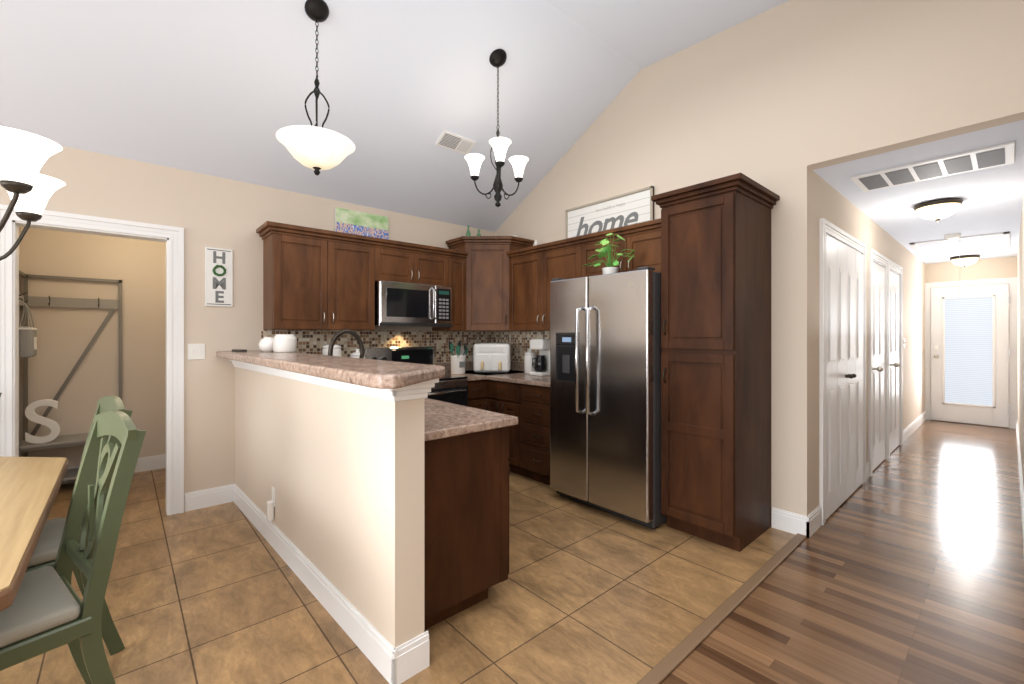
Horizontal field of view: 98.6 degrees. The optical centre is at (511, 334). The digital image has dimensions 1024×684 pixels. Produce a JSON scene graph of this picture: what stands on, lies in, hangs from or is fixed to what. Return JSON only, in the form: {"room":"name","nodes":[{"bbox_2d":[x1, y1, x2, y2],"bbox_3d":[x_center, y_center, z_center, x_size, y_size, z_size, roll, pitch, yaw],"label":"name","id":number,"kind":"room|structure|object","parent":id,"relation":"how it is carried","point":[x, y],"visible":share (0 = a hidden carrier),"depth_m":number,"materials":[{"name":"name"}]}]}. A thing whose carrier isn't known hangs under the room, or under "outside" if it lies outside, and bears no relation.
{"room":"dining room and kitchen","nodes":[
{"label":"dining room and kitchen","id":0,"kind":"room"},
{"bbox_2d":[232,349,246,351],"bbox_3d":[-2.030,0.116,3.279,0.160,0.016,0.045,0,0,36],"label":"remote control","id":1,"kind":"object","parent":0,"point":[239,350],"visible":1,"depth_m":3.26,"materials":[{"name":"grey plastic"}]},
{"bbox_2d":[0,146,495,510],"bbox_3d":[-2.691,-0.609,3.147,6.780,3.850,0.120,0,0,-41],"label":"wall","id":2,"kind":"structure","parent":0,"point":[212,211],"depth_m":3.75,"materials":[{"name":"beige paint"}]},
{"bbox_2d":[0,204,183,514],"bbox_3d":[-2.832,0.261,3.010,0.936,2.110,0.146,0,0,-41],"label":"door frame","id":3,"kind":"structure","parent":2,"relation":"attached to","point":[172,237],"depth_m":3.04,"materials":[{"name":"white wood"}]},
{"bbox_2d":[62,454,165,483],"bbox_3d":[-3.617,1.248,4.201,1.450,0.135,0.014,0,0,-41],"label":"baseboard","id":4,"kind":"structure","parent":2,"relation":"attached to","point":[155,462],"depth_m":4.28,"materials":[{"name":"white wood"}]},
{"bbox_2d":[188,344,204,359],"bbox_3d":[-2.385,0.126,3.329,0.108,0.120,0.012,0,0,-41],"label":"switch plate","id":5,"kind":"object","parent":2,"relation":"attached to","point":[196,351],"visible":1,"depth_m":3.33,"materials":[{"name":"white plastic"}]},
{"bbox_2d":[185,485,229,511],"bbox_3d":[-2.329,1.248,3.378,0.292,0.135,0.014,0,0,-41],"label":"baseboard","id":6,"kind":"structure","parent":2,"relation":"attached to","point":[204,498],"depth_m":3.37,"materials":[{"name":"white wood"}]},
{"bbox_2d":[205,247,232,306],"bbox_3d":[-2.271,-0.448,3.418,0.180,0.452,0.027,0,0,-41],"label":"wall sign","id":7,"kind":"object","parent":2,"relation":"attached to","point":[218,276],"visible":1,"depth_m":3.42,"materials":[{"name":"white wood"}]},
{"bbox_2d":[260,229,375,332],"bbox_3d":[-1.636,-0.425,3.781,0.820,0.762,0.322,0,0,-41],"label":"upper cabinet","id":8,"kind":"object","parent":2,"relation":"attached to","point":[313,282],"depth_m":3.62,"materials":[{"name":"brown wood"}]},
{"bbox_2d":[335,207,387,238],"bbox_3d":[-1.414,-1.012,4.171,0.510,0.294,0.026,0,0,-41],"label":"canvas","id":9,"kind":"object","parent":8,"relation":"on","point":[359,223],"visible":0.64,"depth_m":4.14,"materials":[{"name":"multicoloured"}]},
{"bbox_2d":[280,361,472,380],"bbox_3d":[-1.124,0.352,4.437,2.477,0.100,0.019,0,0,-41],"label":"countertop","id":10,"kind":"structure","parent":2,"relation":"attached to","point":[440,366],"depth_m":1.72,"materials":[{"name":"beige stone"}]},
{"bbox_2d":[376,245,419,283],"bbox_3d":[-1.164,-0.645,4.199,0.442,0.322,0.322,0,0,-41],"label":"upper cabinet","id":11,"kind":"object","parent":2,"relation":"attached to","point":[395,263],"depth_m":4.08,"materials":[{"name":"brown wood"}]},
{"bbox_2d":[375,281,451,327],"bbox_3d":[-0.996,-0.280,4.265,0.752,0.402,0.444,0,0,-41],"label":"over-the-range microwave","id":12,"kind":"object","parent":11,"relation":"attached to","point":[400,304],"visible":0.96,"depth_m":4.09,"materials":[{"name":"silver metal"}]},
{"bbox_2d":[420,249,451,286],"bbox_3d":[-0.911,-0.645,4.423,0.442,0.322,0.322,0,0,-41],"label":"upper cabinet","id":13,"kind":"object","parent":2,"relation":"attached to","point":[435,268],"depth_m":4.35,"materials":[{"name":"brown wood"}]},
{"bbox_2d":[432,253,463,332],"bbox_3d":[-0.664,-0.425,4.641,0.216,0.762,0.322,0,0,-41],"label":"upper cabinet","id":14,"kind":"object","parent":2,"relation":"attached to","point":[457,261],"depth_m":4.53,"materials":[{"name":"brown wood"}]},
{"bbox_2d":[444,236,535,332],"bbox_3d":[-0.241,-0.505,4.779,0.700,0.922,0.676,0,0,-41],"label":"upper cabinet","id":15,"kind":"object","parent":2,"relation":"attached to","point":[487,260],"depth_m":4.59,"materials":[{"name":"brown wood"}]},
{"bbox_2d":[466,225,470,235],"bbox_3d":[-0.477,-1.112,4.825,0.054,0.175,0.054,0,0,-41],"label":"bottle","id":16,"kind":"object","parent":15,"relation":"on","point":[468,233],"visible":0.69,"depth_m":4.81,"materials":[{"name":"green glass"}]},
{"bbox_2d":[258,337,273,351],"bbox_3d":[-1.780,0.070,3.219,0.128,0.108,0.128,0,0,-41],"label":"vase","id":17,"kind":"object","parent":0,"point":[265,344],"visible":0.85,"depth_m":3.17,"materials":[{"name":"white ceramic"}]},
{"bbox_2d":[273,334,296,352],"bbox_3d":[-1.631,0.059,3.164,0.153,0.128,0.153,0,0,-41],"label":"candle jar","id":18,"kind":"object","parent":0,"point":[283,343],"visible":1,"depth_m":3.11,"materials":[{"name":"white ceramic"}]},
{"bbox_2d":[235,367,423,647],"bbox_3d":[-1.275,0.744,2.625,0.230,1.145,2.548,0,0,-41],"label":"wall","id":19,"kind":"structure","parent":0,"point":[341,472],"depth_m":1.98,"materials":[{"name":"beige paint"}]},
{"bbox_2d":[267,486,275,520],"bbox_3d":[-1.501,1.051,2.739,0.041,0.200,0.070,0,0,-41],"label":"outlet","id":20,"kind":"object","parent":19,"relation":"attached to","point":[271,504],"visible":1,"depth_m":2.73,"materials":[{"name":"white plastic"}]},
{"bbox_2d":[230,484,409,683],"bbox_3d":[-1.314,1.248,2.577,0.133,0.135,2.558,0,0,-41],"label":"baseboard","id":21,"kind":"structure","parent":19,"relation":"attached to","point":[400,663],"depth_m":2.03,"materials":[{"name":"white wood"}]},
{"bbox_2d":[231,360,438,401],"bbox_3d":[-1.258,0.210,2.607,0.315,0.080,2.585,0,0,-41],"label":"trim","id":22,"kind":"structure","parent":19,"relation":"attached to","point":[418,391],"depth_m":1.86,"materials":[{"name":"white"}]},
{"bbox_2d":[0,468,794,683],"bbox_3d":[-2.124,1.346,2.507,6.780,0.060,4.770,0,0,-41],"label":"floor","id":23,"kind":"structure","parent":0,"point":[223,594],"depth_m":2.15,"materials":[{"name":"tile"}]},
{"bbox_2d":[0,456,68,611],"bbox_3d":[-1.993,0.940,1.154,1.085,0.752,1.930,0,0,-41],"label":"dining table","id":24,"kind":"object","parent":23,"relation":"on","point":[29,488],"visible":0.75,"depth_m":1.44,"materials":[{"name":"brown wood"}]},
{"bbox_2d":[19,270,121,480],"bbox_3d":[-3.681,0.401,3.682,0.634,1.830,0.674,0,0,-41],"label":"rack","id":25,"kind":"object","parent":23,"relation":"on","point":[27,342],"visible":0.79,"depth_m":3.77,"materials":[{"name":"silver metal"}]},
{"bbox_2d":[25,399,59,443],"bbox_3d":[-3.853,0.709,3.619,0.197,0.354,0.048,0,0,-41],"label":"decor","id":26,"kind":"object","parent":25,"relation":"on","point":[33,416],"visible":1,"depth_m":3.60,"materials":[{"name":"white wood"}]},
{"bbox_2d":[0,411,145,683],"bbox_3d":[-1.553,0.798,1.366,0.440,1.050,0.556,0,0,36],"label":"dining chair","id":27,"kind":"object","parent":23,"relation":"on","point":[48,609],"visible":1,"depth_m":1.41,"materials":[{"name":"green wood"}]},
{"bbox_2d":[26,395,131,655],"bbox_3d":[-1.943,0.798,1.778,0.440,1.050,0.556,0,0,38],"label":"dining chair","id":28,"kind":"object","parent":23,"relation":"on","point":[45,552],"visible":0.23,"depth_m":1.81,"materials":[{"name":"green wood"}]},
{"bbox_2d":[364,346,467,406],"bbox_3d":[-0.889,0.704,4.144,0.752,1.165,0.703,0,0,-41],"label":"range","id":29,"kind":"object","parent":23,"relation":"on","point":[449,388],"visible":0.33,"depth_m":4.16,"materials":[{"name":"black metal"}]},
{"bbox_2d":[428,377,483,408],"bbox_3d":[-0.533,0.879,4.520,0.267,0.874,0.677,0,0,-41],"label":"base cabinet","id":30,"kind":"object","parent":23,"relation":"on","point":[475,388],"depth_m":4.30,"materials":[{"name":"brown wood"}]},
{"bbox_2d":[424,425,515,629],"bbox_3d":[-0.365,0.879,2.201,0.558,0.874,0.466,0,0,-41],"label":"base cabinet","id":31,"kind":"object","parent":23,"relation":"on","point":[466,479],"depth_m":2.03,"materials":[{"name":"brown wood"}]},
{"bbox_2d":[336,377,519,440],"bbox_3d":[-0.923,0.421,2.974,0.839,0.039,2.477,0,0,-41],"label":"countertop","id":32,"kind":"structure","parent":31,"relation":"on","point":[442,419],"depth_m":2.07,"materials":[{"name":"beige stone"}]},
{"bbox_2d":[322,341,340,355],"bbox_3d":[-1.503,0.225,3.676,0.150,0.353,0.151,0,0,-41],"label":"canister","id":33,"kind":"object","parent":32,"relation":"on","point":[336,350],"visible":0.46,"depth_m":3.62,"materials":[{"name":"white ceramic"}]},
{"bbox_2d":[350,349,365,358],"bbox_3d":[-1.339,0.260,3.822,0.132,0.283,0.133,0,0,-41],"label":"medium canister","id":34,"kind":"object","parent":32,"relation":"on","point":[356,354],"visible":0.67,"depth_m":3.77,"materials":[{"name":"white ceramic"}]},
{"bbox_2d":[484,377,519,474],"bbox_3d":[0.116,0.879,4.400,0.669,0.874,0.503,0,0,-41],"label":"base cabinet","id":35,"kind":"object","parent":23,"relation":"on","point":[502,396],"depth_m":4.16,"materials":[{"name":"brown wood"}]},
{"bbox_2d":[432,373,479,380],"bbox_3d":[-0.316,0.421,4.732,0.876,0.039,0.647,0,0,-41],"label":"countertop","id":36,"kind":"structure","parent":35,"relation":"on","point":[471,376],"depth_m":4.27,"materials":[{"name":"beige stone"}]},
{"bbox_2d":[520,385,549,484],"bbox_3d":[0.440,0.879,4.063,0.631,0.874,0.549,0,0,-41],"label":"base cabinet","id":37,"kind":"object","parent":23,"relation":"on","point":[534,399],"depth_m":3.87,"materials":[{"name":"brown wood"}]},
{"bbox_2d":[465,369,549,388],"bbox_3d":[0.085,0.421,4.451,0.647,0.039,1.600,0,0,-41],"label":"countertop","id":38,"kind":"structure","parent":37,"relation":"on","point":[514,374],"depth_m":4.17,"materials":[{"name":"beige stone"}]},
{"bbox_2d":[449,341,467,373],"bbox_3d":[-0.551,0.231,4.559,0.179,0.342,0.210,0,0,-41],"label":"utensil crock","id":39,"kind":"object","parent":38,"relation":"on","point":[457,364],"visible":1,"depth_m":4.49,"materials":[{"name":"white ceramic"}]},
{"bbox_2d":[473,343,510,372],"bbox_3d":[-0.209,0.245,4.747,0.390,0.313,0.332,0,0,3],"label":"toaster","id":40,"kind":"object","parent":38,"relation":"on","point":[491,357],"visible":1,"depth_m":4.61,"materials":[{"name":"white plastic"}]},
{"bbox_2d":[524,349,535,373],"bbox_3d":[0.191,0.273,4.614,0.124,0.258,0.125,0,0,-41],"label":"coffee canister","id":41,"kind":"object","parent":38,"relation":"on","point":[529,355],"visible":0.77,"depth_m":4.56,"materials":[{"name":"white ceramic"}]},
{"bbox_2d":[529,339,549,375],"bbox_3d":[0.311,0.222,4.425,0.230,0.360,0.195,0,0,-41],"label":"coffee maker","id":42,"kind":"object","parent":38,"relation":"on","point":[541,366],"visible":0.79,"depth_m":4.35,"materials":[{"name":"white plastic"}]},
{"bbox_2d":[550,266,666,529],"bbox_3d":[0.846,0.431,3.445,0.817,1.770,0.890,0,0,-41],"label":"refrigerator","id":43,"kind":"object","parent":23,"relation":"on","point":[605,391],"visible":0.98,"depth_m":3.13,"materials":[{"name":"grey metal"}]},
{"bbox_2d":[583,232,635,273],"bbox_3d":[0.740,-0.607,3.335,0.299,0.365,0.413,0,0,-41],"label":"potted plant","id":44,"kind":"object","parent":43,"relation":"on","point":[610,269],"visible":0.77,"depth_m":3.38,"materials":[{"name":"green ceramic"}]},
{"bbox_2d":[656,181,772,551],"bbox_3d":[1.390,0.215,2.999,0.617,2.202,0.479,0,0,-41],"label":"tall cabinet","id":45,"kind":"object","parent":23,"relation":"on","point":[704,249],"depth_m":2.79,"materials":[{"name":"brown wood"}]},
{"bbox_2d":[0,0,1023,263],"bbox_3d":[0.705,-1.794,3.882,12.840,1.380,6.460,0,0,-41],"label":"ceiling","id":46,"kind":"structure","parent":0,"point":[220,88],"depth_m":3.10,"materials":[{"name":"white paint"}]},
{"bbox_2d":[0,126,65,260],"bbox_3d":[-1.842,-1.201,1.206,0.888,2.194,0.912,0,0,-41],"label":"dining chandelier","id":47,"kind":"object","parent":46,"relation":"hanging from","point":[24,156],"visible":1,"depth_m":1.28,"materials":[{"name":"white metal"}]},
{"bbox_2d":[276,0,354,174],"bbox_3d":[-1.164,-1.463,2.629,0.434,1.022,0.434,0,0,-41],"label":"pendant light","id":48,"kind":"object","parent":46,"relation":"hanging from","point":[316,148],"visible":1,"depth_m":2.55,"materials":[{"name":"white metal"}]},
{"bbox_2d":[435,130,475,154],"bbox_3d":[-0.491,-1.681,3.861,0.340,0.082,0.143,0,0,-41],"label":"ceiling vent","id":49,"kind":"object","parent":46,"relation":"in","point":[454,142],"visible":1,"depth_m":3.85,"materials":[{"name":"white metal"}]},
{"bbox_2d":[465,49,528,206],"bbox_3d":[-0.079,-1.520,3.306,0.462,1.142,0.492,0,0,-41],"label":"light","id":50,"kind":"object","parent":46,"relation":"hanging from","point":[497,59],"visible":1,"depth_m":3.27,"materials":[{"name":"white glass"}]},
{"bbox_2d":[850,141,1014,191],"bbox_3d":[2.772,-1.095,2.933,0.440,0.016,0.760,0,0,-41],"label":"ceiling vent","id":51,"kind":"object","parent":46,"relation":"in","point":[980,158],"visible":1,"depth_m":2.87,"materials":[{"name":"white metal"}]},
{"bbox_2d":[913,198,962,221],"bbox_3d":[3.555,-1.021,3.679,0.300,0.164,0.300,0,0,-41],"label":"light","id":52,"kind":"object","parent":46,"relation":"attached to","point":[937,210],"visible":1,"depth_m":3.60,"materials":[{"name":"white glass"}]},
{"bbox_2d":[944,233,960,239],"bbox_3d":[4.852,-1.083,4.854,0.136,0.041,0.136,0,0,-41],"label":"smoke detector","id":53,"kind":"object","parent":46,"relation":"attached to","point":[951,236],"visible":1,"depth_m":4.82,"materials":[{"name":"white plastic"}]},
{"bbox_2d":[909,231,1009,256],"bbox_3d":[5.521,-1.095,5.418,1.290,0.018,0.800,0,0,-41],"label":"attic access panel","id":54,"kind":"object","parent":46,"relation":"attached to","point":[987,242],"visible":0.98,"depth_m":5.34,"materials":[{"name":"white paint"}]},
{"bbox_2d":[959,239,960,293],"bbox_3d":[5.111,-0.779,5.029,0.016,0.626,0.016,0,0,-41],"label":"attic pull cord","id":55,"kind":"object","parent":54,"relation":"hanging from","point":[959,266],"visible":0.96,"depth_m":5.03,"materials":[{"name":"white fabric"}]},
{"bbox_2d":[950,255,979,267],"bbox_3d":[6.350,-1.021,6.179,0.300,0.164,0.300,0,0,-41],"label":"light","id":56,"kind":"object","parent":46,"relation":"attached to","point":[966,260],"visible":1,"depth_m":6.10,"materials":[{"name":"white glass"}]},
{"bbox_2d":[636,533,806,683],"bbox_3d":[-0.544,1.310,0.720,6.539,0.013,0.056,0,0,-41],"label":"threshold strip","id":57,"kind":"object","parent":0,"point":[668,664],"depth_m":2.03,"materials":[{"name":"brown wood"}]},
{"bbox_2d":[496,0,1023,526],"bbox_3d":[1.215,-0.609,3.758,0.120,3.850,4.140,0,0,-41],"label":"wall","id":58,"kind":"structure","parent":0,"point":[881,76],"depth_m":3.01,"materials":[{"name":"beige paint"}]},
{"bbox_2d":[511,361,523,372],"bbox_3d":[0.326,0.352,4.652,0.020,0.100,1.581,0,0,-41],"label":"backsplash","id":59,"kind":"structure","parent":58,"relation":"attached to","point":[514,364],"depth_m":4.92,"materials":[{"name":"brown tile"}]},
{"bbox_2d":[512,241,579,332],"bbox_3d":[0.408,-0.425,4.332,0.322,0.762,0.968,0,0,-41],"label":"upper cabinet","id":60,"kind":"object","parent":58,"relation":"attached to","point":[532,273],"depth_m":4.29,"materials":[{"name":"brown wood"}]},
{"bbox_2d":[565,186,653,238],"bbox_3d":[0.860,-1.054,4.032,0.032,0.379,0.960,0,0,-41],"label":"sign","id":61,"kind":"object","parent":60,"relation":"on","point":[628,208],"visible":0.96,"depth_m":3.98,"materials":[{"name":"beige wood"}]},
{"bbox_2d":[580,229,631,276],"bbox_3d":[0.898,-0.635,3.777,0.322,0.342,0.513,0,0,-41],"label":"upper cabinet","id":62,"kind":"object","parent":58,"relation":"attached to","point":[587,248],"depth_m":3.69,"materials":[{"name":"brown wood"}]},
{"bbox_2d":[632,225,655,271],"bbox_3d":[1.170,-0.635,3.471,0.322,0.342,0.513,0,0,-41],"label":"upper cabinet","id":63,"kind":"object","parent":58,"relation":"attached to","point":[643,240],"depth_m":3.40,"materials":[{"name":"brown wood"}]},
{"bbox_2d":[1016,420,1023,546],"bbox_3d":[4.858,1.248,4.214,5.940,0.135,0.014,0,0,-41],"label":"baseboard","id":64,"kind":"structure","parent":58,"relation":"attached to","point":[1017,432],"depth_m":3.67,"materials":[{"name":"white wood"}]},
{"bbox_2d":[784,0,803,514],"bbox_3d":[4.196,-0.609,4.962,6.180,3.850,0.120,0,0,-41],"label":"wall","id":65,"kind":"structure","parent":0,"point":[786,100],"depth_m":2.92,"materials":[{"name":"beige paint"}]},
{"bbox_2d":[802,506,820,537],"bbox_3d":[2.023,1.248,2.950,0.289,0.135,0.014,0,0,-41],"label":"baseboard","id":66,"kind":"structure","parent":65,"relation":"attached to","point":[811,523],"depth_m":2.90,"materials":[{"name":"white wood"}]},
{"bbox_2d":[826,235,862,518],"bbox_3d":[2.667,0.299,3.490,1.178,2.010,0.082,0,0,-41],"label":"closet bifold doors","id":67,"kind":"structure","parent":65,"relation":"in","point":[844,372],"depth_m":3.41,"materials":[{"name":"white wood"}]},
{"bbox_2d":[819,218,870,524],"bbox_3d":[2.616,0.254,3.549,1.370,2.125,0.142,0,0,-41],"label":"door frame","id":68,"kind":"structure","parent":65,"relation":"attached to","point":[831,230],"depth_m":3.09,"materials":[{"name":"white wood"}]},
{"bbox_2d":[873,262,884,469],"bbox_3d":[3.685,0.299,4.392,0.718,2.010,0.116,0,0,-41],"label":"hall door","id":69,"kind":"structure","parent":65,"relation":"in","point":[878,364],"depth_m":4.41,"materials":[{"name":"white wood"}]},
{"bbox_2d":[871,248,902,475],"bbox_3d":[3.974,0.254,4.751,1.820,2.125,0.142,0,0,-41],"label":"door frame","id":70,"kind":"structure","parent":65,"relation":"attached to","point":[876,257],"depth_m":4.67,"materials":[{"name":"white wood"}]},
{"bbox_2d":[890,271,899,452],"bbox_3d":[4.366,0.299,4.995,0.718,2.010,0.116,0,0,-41],"label":"hall door","id":71,"kind":"structure","parent":65,"relation":"in","point":[894,360],"depth_m":5.02,"materials":[{"name":"white wood"}]},
{"bbox_2d":[903,411,925,442],"bbox_3d":[5.574,1.248,6.108,2.355,0.135,0.038,0,0,-41],"label":"baseboard","id":72,"kind":"structure","parent":65,"relation":"attached to","point":[909,430],"depth_m":5.94,"materials":[{"name":"white wood"}]},
{"bbox_2d":[931,284,1009,427],"bbox_3d":[6.726,0.291,6.490,0.119,2.030,0.812,0,0,-41],"label":"door","id":73,"kind":"structure","parent":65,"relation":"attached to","point":[970,353],"depth_m":6.50,"materials":[{"name":"white wood"}]},
{"bbox_2d":[925,277,1016,428],"bbox_3d":[6.760,0.253,6.528,0.022,2.126,0.962,0,0,-41],"label":"door frame","id":74,"kind":"structure","parent":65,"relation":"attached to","point":[1012,281],"depth_m":6.25,"materials":[{"name":"white wood"}]},
{"bbox_2d":[660,419,1023,683],"bbox_3d":[1.978,1.346,2.442,12.840,0.060,2.616,0,0,-41],"label":"floor","id":75,"kind":"structure","parent":0,"point":[904,564],"depth_m":2.28,"materials":[{"name":"laminate"}]}
]}

